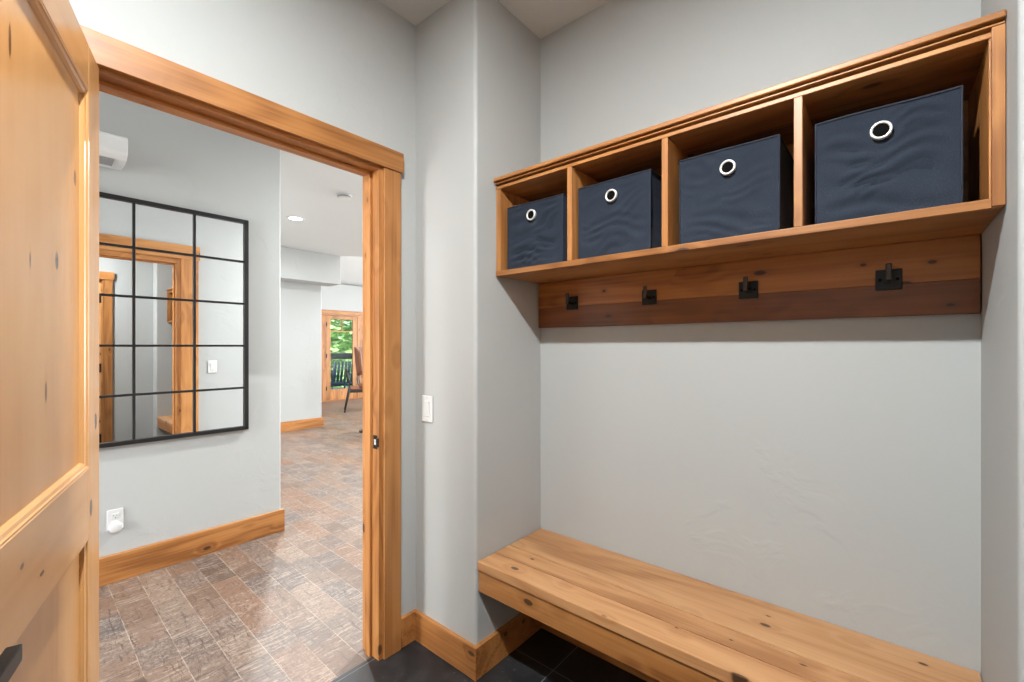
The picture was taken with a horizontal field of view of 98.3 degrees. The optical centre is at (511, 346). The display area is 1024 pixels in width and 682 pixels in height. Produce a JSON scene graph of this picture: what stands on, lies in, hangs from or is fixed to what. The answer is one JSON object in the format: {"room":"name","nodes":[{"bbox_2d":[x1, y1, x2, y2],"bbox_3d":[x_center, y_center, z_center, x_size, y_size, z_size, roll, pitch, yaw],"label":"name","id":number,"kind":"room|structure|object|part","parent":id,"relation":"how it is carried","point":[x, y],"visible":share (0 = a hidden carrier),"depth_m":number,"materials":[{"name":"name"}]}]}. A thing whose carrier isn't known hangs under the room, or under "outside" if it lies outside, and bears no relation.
{"room":"mudroom","nodes":[
{"label":"mudroom","id":0,"kind":"room"},
{"bbox_2d":[99,91,279,557],"bbox_3d":[-4.486,-0.066,2.704,3.776,2.752,4.347,0,0,40],"label":"wall","id":1,"kind":"structure","parent":0,"point":[171,488],"depth_m":2.79,"materials":[{"name":"grey paint"}]},
{"bbox_2d":[99,131,127,170],"bbox_3d":[-2.402,-1.046,2.109,0.200,0.139,0.848,0,0,41],"label":"air conditioner","id":2,"kind":"object","parent":1,"relation":"attached to","point":[113,149],"visible":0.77,"depth_m":2.34,"materials":[{"name":"white plastic"}]},
{"bbox_2d":[107,508,122,531],"bbox_3d":[-2.215,0.967,2.473,0.009,0.115,0.070,0,0,41],"label":"wall outlet","id":3,"kind":"object","parent":1,"relation":"attached to","point":[113,515],"visible":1,"depth_m":2.47,"materials":[{"name":"white plastic"}]},
{"bbox_2d":[111,513,118,518],"bbox_3d":[-2.213,0.947,2.471,0.004,0.028,0.033,0,0,41],"label":"socket","id":4,"kind":"object","parent":3,"relation":"attached to","point":[113,515],"depth_m":2.47,"materials":[{"name":"white plastic"}]},
{"bbox_2d":[108,521,122,532],"bbox_3d":[-2.203,1.007,2.465,0.020,0.062,0.062,0,0,41],"label":"plug","id":5,"kind":"object","parent":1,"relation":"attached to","point":[116,526],"visible":1,"depth_m":2.46,"materials":[{"name":"white plastic"}]},
{"bbox_2d":[99,192,248,447],"bbox_3d":[-2.058,-0.142,2.634,0.030,1.394,0.884,0,0,41],"label":"wall mirror","id":6,"kind":"object","parent":1,"relation":"attached to","point":[174,281],"visible":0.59,"depth_m":2.65,"materials":[{"name":"black metal"}]},
{"bbox_2d":[99,508,284,586],"bbox_3d":[-3.036,1.234,1.492,0.034,0.152,4.365,0,0,40],"label":"baseboard","id":7,"kind":"structure","parent":1,"relation":"attached to","point":[116,567],"depth_m":2.70,"materials":[{"name":"brown wood"}]},
{"bbox_2d":[69,0,415,615],"bbox_3d":[1.186,-0.066,4.004,0.114,2.752,10.350,0,0,40],"label":"wall","id":8,"kind":"structure","parent":0,"point":[347,65],"depth_m":1.69,"materials":[{"name":"grey paint"}]},
{"bbox_2d":[0,0,98,681],"bbox_3d":[-0.871,0.283,0.796,0.148,2.030,0.866,0,0,-33],"label":"door","id":9,"kind":"structure","parent":8,"relation":"in","point":[49,70],"depth_m":0.85,"materials":[{"name":"brown wood"}]},
{"bbox_3d":[-0.640,0.402,0.536,0.046,0.023,0.083,0,0,-33],"label":"lever","id":10,"kind":"part","parent":9,"relation":"part of","materials":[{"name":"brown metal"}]},
{"bbox_3d":[-0.868,-0.163,0.793,0.015,0.923,0.654,0,0,-33],"label":"panel","id":11,"kind":"part","parent":9,"relation":"part of","materials":[{"name":"brown wood"}]},
{"bbox_3d":[-0.868,0.763,0.793,0.015,0.603,0.654,0,0,-33],"label":"panel","id":12,"kind":"part","parent":9,"relation":"part of","materials":[{"name":"brown wood"}]},
{"bbox_3d":[-0.869,0.381,0.793,0.044,0.173,0.644,0,0,-33],"label":"rail","id":13,"kind":"part","parent":9,"relation":"part of","materials":[{"name":"brown wood"}]},
{"bbox_3d":[-0.858,0.763,0.800,0.015,0.595,0.646,0,0,-33],"label":"panel moulding","id":14,"kind":"part","parent":9,"relation":"part of","materials":[{"name":"brown wood"}]},
{"bbox_3d":[-0.869,-0.675,0.793,0.044,0.113,0.644,0,0,-33],"label":"rail","id":15,"kind":"part","parent":9,"relation":"part of","materials":[{"name":"brown wood"}]},
{"bbox_2d":[80,25,403,660],"bbox_3d":[-0.876,0.204,1.560,0.166,2.212,1.194,0,0,40],"label":"trim","id":16,"kind":"structure","parent":8,"relation":"attached to","point":[129,72],"depth_m":1.85,"materials":[{"name":"brown wood"}]},
{"bbox_3d":[-0.838,-0.789,1.497,0.027,0.085,1.118,0,0,40],"label":"head casing","id":17,"kind":"part","parent":16,"relation":"part of","materials":[{"name":"brown wood"}]},
{"bbox_3d":[-0.570,0.402,1.851,0.041,0.057,0.006,0,0,40],"label":"strike plate","id":18,"kind":"part","parent":16,"relation":"part of","materials":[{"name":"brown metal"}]},
{"bbox_3d":[-0.513,0.281,1.887,0.020,2.057,0.083,0,0,40],"label":"leg casing","id":19,"kind":"part","parent":16,"relation":"part of","materials":[{"name":"brown wood"}]},
{"bbox_2d":[280,281,320,421],"bbox_3d":[-5.046,-0.066,7.356,3.082,2.752,2.335,0,0,40],"label":"wall","id":20,"kind":"structure","parent":0,"point":[300,304],"depth_m":6.99,"materials":[{"name":"grey paint"}]},
{"bbox_2d":[280,417,323,431],"bbox_3d":[-3.530,1.235,6.748,0.020,0.150,1.360,0,0,40],"label":"baseboard","id":21,"kind":"structure","parent":20,"relation":"attached to","point":[313,422],"depth_m":6.98,"materials":[{"name":"brown wood"}]},
{"bbox_2d":[321,284,362,315],"bbox_3d":[-4.523,-0.100,10.490,0.160,2.820,7.800,0,0,40],"label":"wall","id":22,"kind":"structure","parent":0,"point":[341,297],"depth_m":10.82,"materials":[{"name":"grey paint"}]},
{"bbox_2d":[321,309,362,401],"bbox_3d":[-4.200,0.223,10.840,0.162,2.175,3.250,0,0,40],"label":"door","id":23,"kind":"structure","parent":22,"relation":"in","point":[327,394],"depth_m":10.66,"materials":[{"name":"brown wood"}]},
{"bbox_3d":[-4.497,0.274,10.491,0.118,2.028,0.145,0,0,40],"label":"mullion post","id":24,"kind":"part","parent":23,"relation":"part of","materials":[{"name":"brown wood"}]},
{"bbox_3d":[-4.147,-0.820,10.794,0.022,0.090,3.250,0,0,40],"label":"head casing","id":25,"kind":"part","parent":23,"relation":"part of","materials":[{"name":"brown wood"}]},
{"bbox_3d":[-3.881,0.274,11.221,0.118,2.028,0.145,0,0,40],"label":"mullion post","id":26,"kind":"part","parent":23,"relation":"part of","materials":[{"name":"brown wood"}]},
{"bbox_2d":[341,256,362,286],"bbox_3d":[-2.067,-2.875,8.483,6.502,2.730,7.900,0,0,40],"label":"vault","id":27,"kind":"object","parent":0,"point":[351,266],"depth_m":10.45,"materials":[{"name":"paint"}]},
{"bbox_2d":[99,398,646,681],"bbox_3d":[-1.834,1.360,5.408,10.720,0.100,12.100,0,0,40],"label":"floor","id":28,"kind":"structure","parent":0,"point":[286,605],"depth_m":2.18,"materials":[{"name":"brown tile"}]},
{"bbox_2d":[344,367,362,412],"bbox_3d":[-3.193,0.874,9.027,0.432,0.876,0.462,0,0,-21],"label":"dining chair","id":29,"kind":"object","parent":28,"relation":"on","point":[351,389],"visible":0.76,"depth_m":8.80,"materials":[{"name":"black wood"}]},
{"bbox_3d":[-3.260,0.874,8.783,0.133,0.876,0.052,0,0,-21],"label":"leg","id":30,"kind":"part","parent":29,"relation":"part of","materials":[{"name":"black wood"}]},
{"bbox_3d":[-3.145,0.853,9.046,0.330,0.045,0.450,0,0,-21],"label":"seat","id":31,"kind":"part","parent":29,"relation":"part of","materials":[{"name":"brown leather"}]},
{"bbox_3d":[-3.084,0.897,8.850,0.295,0.055,0.024,0,0,-21],"label":"seat rail","id":32,"kind":"part","parent":29,"relation":"part of","materials":[{"name":"black wood"}]},
{"bbox_2d":[354,347,362,432],"bbox_3d":[-2.191,0.660,6.854,0.480,1.300,0.463,0,0,-5],"label":"bar stool","id":33,"kind":"object","parent":28,"relation":"on","point":[358,351],"visible":0.4,"depth_m":6.68,"materials":[{"name":"brown leather"}]},
{"bbox_3d":[-2.344,0.230,6.841,0.172,0.440,0.463,0,0,-5],"label":"backrest","id":34,"kind":"part","parent":33,"relation":"part of","materials":[{"name":"brown leather"}]},
{"bbox_2d":[280,0,609,255],"bbox_3d":[-0.669,-1.492,4.425,7.670,0.100,12.100,0,0,40],"label":"ceiling","id":35,"kind":"structure","parent":0,"point":[332,225],"depth_m":4.03,"materials":[{"name":"paint"}]},
{"bbox_2d":[286,216,304,220],"bbox_3d":[-2.442,-1.440,4.998,0.188,0.005,0.188,0,0,40],"label":"recessed light","id":36,"kind":"object","parent":35,"relation":"in","point":[294,218],"visible":1,"depth_m":5.00,"materials":[{"name":"white plastic"}]},
{"bbox_2d":[280,246,340,285],"bbox_3d":[-3.636,-1.216,6.344,0.380,0.452,2.313,0,0,40],"label":"beam","id":37,"kind":"structure","parent":35,"relation":"attached to","point":[296,265],"depth_m":6.74,"materials":[{"name":"grey paint"}]},
{"bbox_2d":[337,193,351,200],"bbox_3d":[-1.600,-1.423,4.229,0.140,0.037,0.140,0,0,40],"label":"smoke detector","id":38,"kind":"object","parent":35,"relation":"attached to","point":[343,196],"visible":1,"depth_m":4.19,"materials":[{"name":"white plastic"}]},
{"bbox_2d":[416,0,1023,681],"bbox_3d":[0.497,-0.066,1.573,1.969,2.752,0.555,0,0,40],"label":"wall","id":39,"kind":"structure","parent":0,"point":[865,475],"depth_m":1.60,"materials":[{"name":"grey paint"}]},
{"bbox_2d":[422,395,432,422],"bbox_3d":[-0.371,0.273,1.935,0.071,0.115,0.010,0,0,40],"label":"light switch","id":40,"kind":"object","parent":39,"relation":"attached to","point":[427,401],"visible":1,"depth_m":1.93,"materials":[{"name":"white plastic"}]},
{"bbox_2d":[401,609,659,681],"bbox_3d":[0.346,1.244,1.393,1.969,0.128,0.776,0,0,40],"label":"baseboard","id":41,"kind":"structure","parent":39,"relation":"attached to","point":[472,660],"depth_m":1.86,"materials":[{"name":"brown wood"}]},
{"bbox_2d":[478,528,981,681],"bbox_3d":[0.543,0.912,1.456,1.423,0.122,0.422,0,0,40],"label":"bench","id":42,"kind":"object","parent":39,"relation":"attached to","point":[665,625],"visible":1,"depth_m":1.38,"materials":[{"name":"brown wood"}]},
{"bbox_2d":[493,9,1005,283],"bbox_3d":[0.573,-0.491,1.492,1.427,0.402,0.328,0,0,40],"label":"cubby shelf","id":43,"kind":"object","parent":39,"relation":"attached to","point":[971,54],"visible":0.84,"depth_m":1.19,"materials":[{"name":"brown wood"}]},
{"bbox_3d":[0.043,-0.480,1.951,0.023,0.338,0.310,0,0,40],"label":"panel","id":44,"kind":"part","parent":43,"relation":"part of","materials":[{"name":"brown wood"}]},
{"bbox_2d":[507,194,566,269],"bbox_3d":[0.172,-0.443,1.847,0.278,0.262,0.282,0,0,40],"label":"storage bin","id":45,"kind":"object","parent":43,"relation":"on","point":[536,230],"visible":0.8,"depth_m":1.74,"materials":[{"name":"blue fabric"}]},
{"bbox_2d":[578,169,661,258],"bbox_3d":[0.430,-0.444,1.626,0.276,0.266,0.278,0,0,40],"label":"storage bin","id":46,"kind":"object","parent":43,"relation":"on","point":[622,214],"visible":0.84,"depth_m":1.51,"materials":[{"name":"blue fabric"}]},
{"bbox_2d":[679,134,793,243],"bbox_3d":[0.708,-0.445,1.391,0.274,0.268,0.278,0,0,40],"label":"storage bin","id":47,"kind":"object","parent":43,"relation":"on","point":[745,188],"visible":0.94,"depth_m":1.29,"materials":[{"name":"blue fabric"}]},
{"bbox_3d":[0.573,-0.676,1.492,1.427,0.031,0.328,0,0,40],"label":"crown moulding","id":48,"kind":"part","parent":43,"relation":"part of","materials":[{"name":"brown wood"}]},
{"bbox_3d":[0.677,-0.480,1.614,1.380,0.338,0.008,0,0,40],"label":"panel","id":49,"kind":"part","parent":43,"relation":"part of","materials":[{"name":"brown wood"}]},
{"bbox_2d":[814,85,962,223],"bbox_3d":[0.976,-0.445,1.165,0.274,0.268,0.278,0,0,40],"label":"storage bin","id":50,"kind":"object","parent":43,"relation":"on","point":[906,155],"visible":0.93,"depth_m":1.06,"materials":[{"name":"blue fabric"}]},
{"bbox_3d":[1.111,-0.479,1.042,0.022,0.374,0.322,0,0,40],"label":"panel","id":51,"kind":"part","parent":43,"relation":"part of","materials":[{"name":"brown wood"}]},
{"bbox_2d":[538,234,980,327],"bbox_3d":[0.658,-0.187,1.593,1.423,0.204,0.066,0,0,40],"label":"hook rail","id":52,"kind":"object","parent":39,"relation":"attached to","point":[936,276],"visible":1,"depth_m":1.42,"materials":[{"name":"brown wood"}]},
{"bbox_3d":[-4.693,1.380,13.121,3.474,0.040,11.000,0,0,40],"label":"floor","id":53,"kind":"structure","parent":0,"visible":0},
{"bbox_2d":[331,361,351,388],"bbox_3d":[-4.878,0.900,12.508,0.668,0.934,0.907,0,0,0],"label":"patio chair","id":54,"kind":"object","parent":53,"relation":"on","point":[334,369],"visible":0.63,"depth_m":12.82,"materials":[{"name":"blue metal"}]},
{"bbox_3d":[-5.187,0.900,12.854,0.048,0.934,0.217,0,0,0],"label":"leg","id":55,"kind":"part","parent":54,"relation":"part of","materials":[{"name":"black metal"}]},
{"bbox_3d":[-4.878,1.042,12.431,0.620,0.035,0.615,0,0,0],"label":"seat","id":56,"kind":"part","parent":54,"relation":"part of","materials":[{"name":"black metal"}]},
{"bbox_3d":[-4.882,0.741,12.851,0.570,0.602,0.186,0,0,0],"label":"backrest","id":57,"kind":"part","parent":54,"relation":"part of","materials":[{"name":"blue metal"}]},
{"bbox_3d":[-4.568,1.049,12.397,0.048,0.626,0.686,0,0,0],"label":"arm frame","id":58,"kind":"part","parent":54,"relation":"part of","materials":[{"name":"black metal"}]},
{"bbox_2d":[331,353,351,386],"bbox_3d":[-5.528,0.790,14.087,0.140,1.140,10.400,0,0,40],"label":"deck railing","id":59,"kind":"object","parent":53,"relation":"on","point":[338,356],"visible":0.04,"depth_m":14.10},
{"bbox_3d":[-5.528,0.380,14.087,0.050,0.060,10.400,0,0,40],"label":"rail","id":60,"kind":"part","parent":59,"relation":"part of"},
{"bbox_3d":[-5.528,0.285,14.087,0.140,0.130,10.400,0,0,40],"label":"rail","id":61,"kind":"part","parent":59,"relation":"part of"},
{"label":"outside","id":62,"kind":"structure","parent":0,"visible":0},
{"bbox_3d":[-50.326,4.560,75.184,146.100,0.100,130.000,0,0,40],"label":"ground","id":63,"kind":"structure","parent":62,"visible":0},
{"bbox_2d":[331,319,351,387],"bbox_3d":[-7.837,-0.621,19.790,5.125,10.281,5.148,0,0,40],"label":"tree","id":64,"kind":"object","parent":63,"relation":"on","point":[346,337],"visible":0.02,"depth_m":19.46,"materials":[{"name":"green plant"}]},
{"bbox_2d":[333,320,351,385],"bbox_3d":[-11.109,-2.042,31.169,7.175,13.119,7.294,0,0,40],"label":"tree","id":65,"kind":"object","parent":63,"relation":"on","point":[350,325],"visible":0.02,"depth_m":29.98,"materials":[{"name":"green plant"}]},
{"bbox_2d":[335,319,351,374],"bbox_3d":[-10.930,-1.836,23.898,6.070,12.709,5.859,0,0,23],"label":"tree","id":66,"kind":"object","parent":63,"relation":"on","point":[341,349],"visible":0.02,"depth_m":24.35,"materials":[{"name":"green plant"}]}
]}

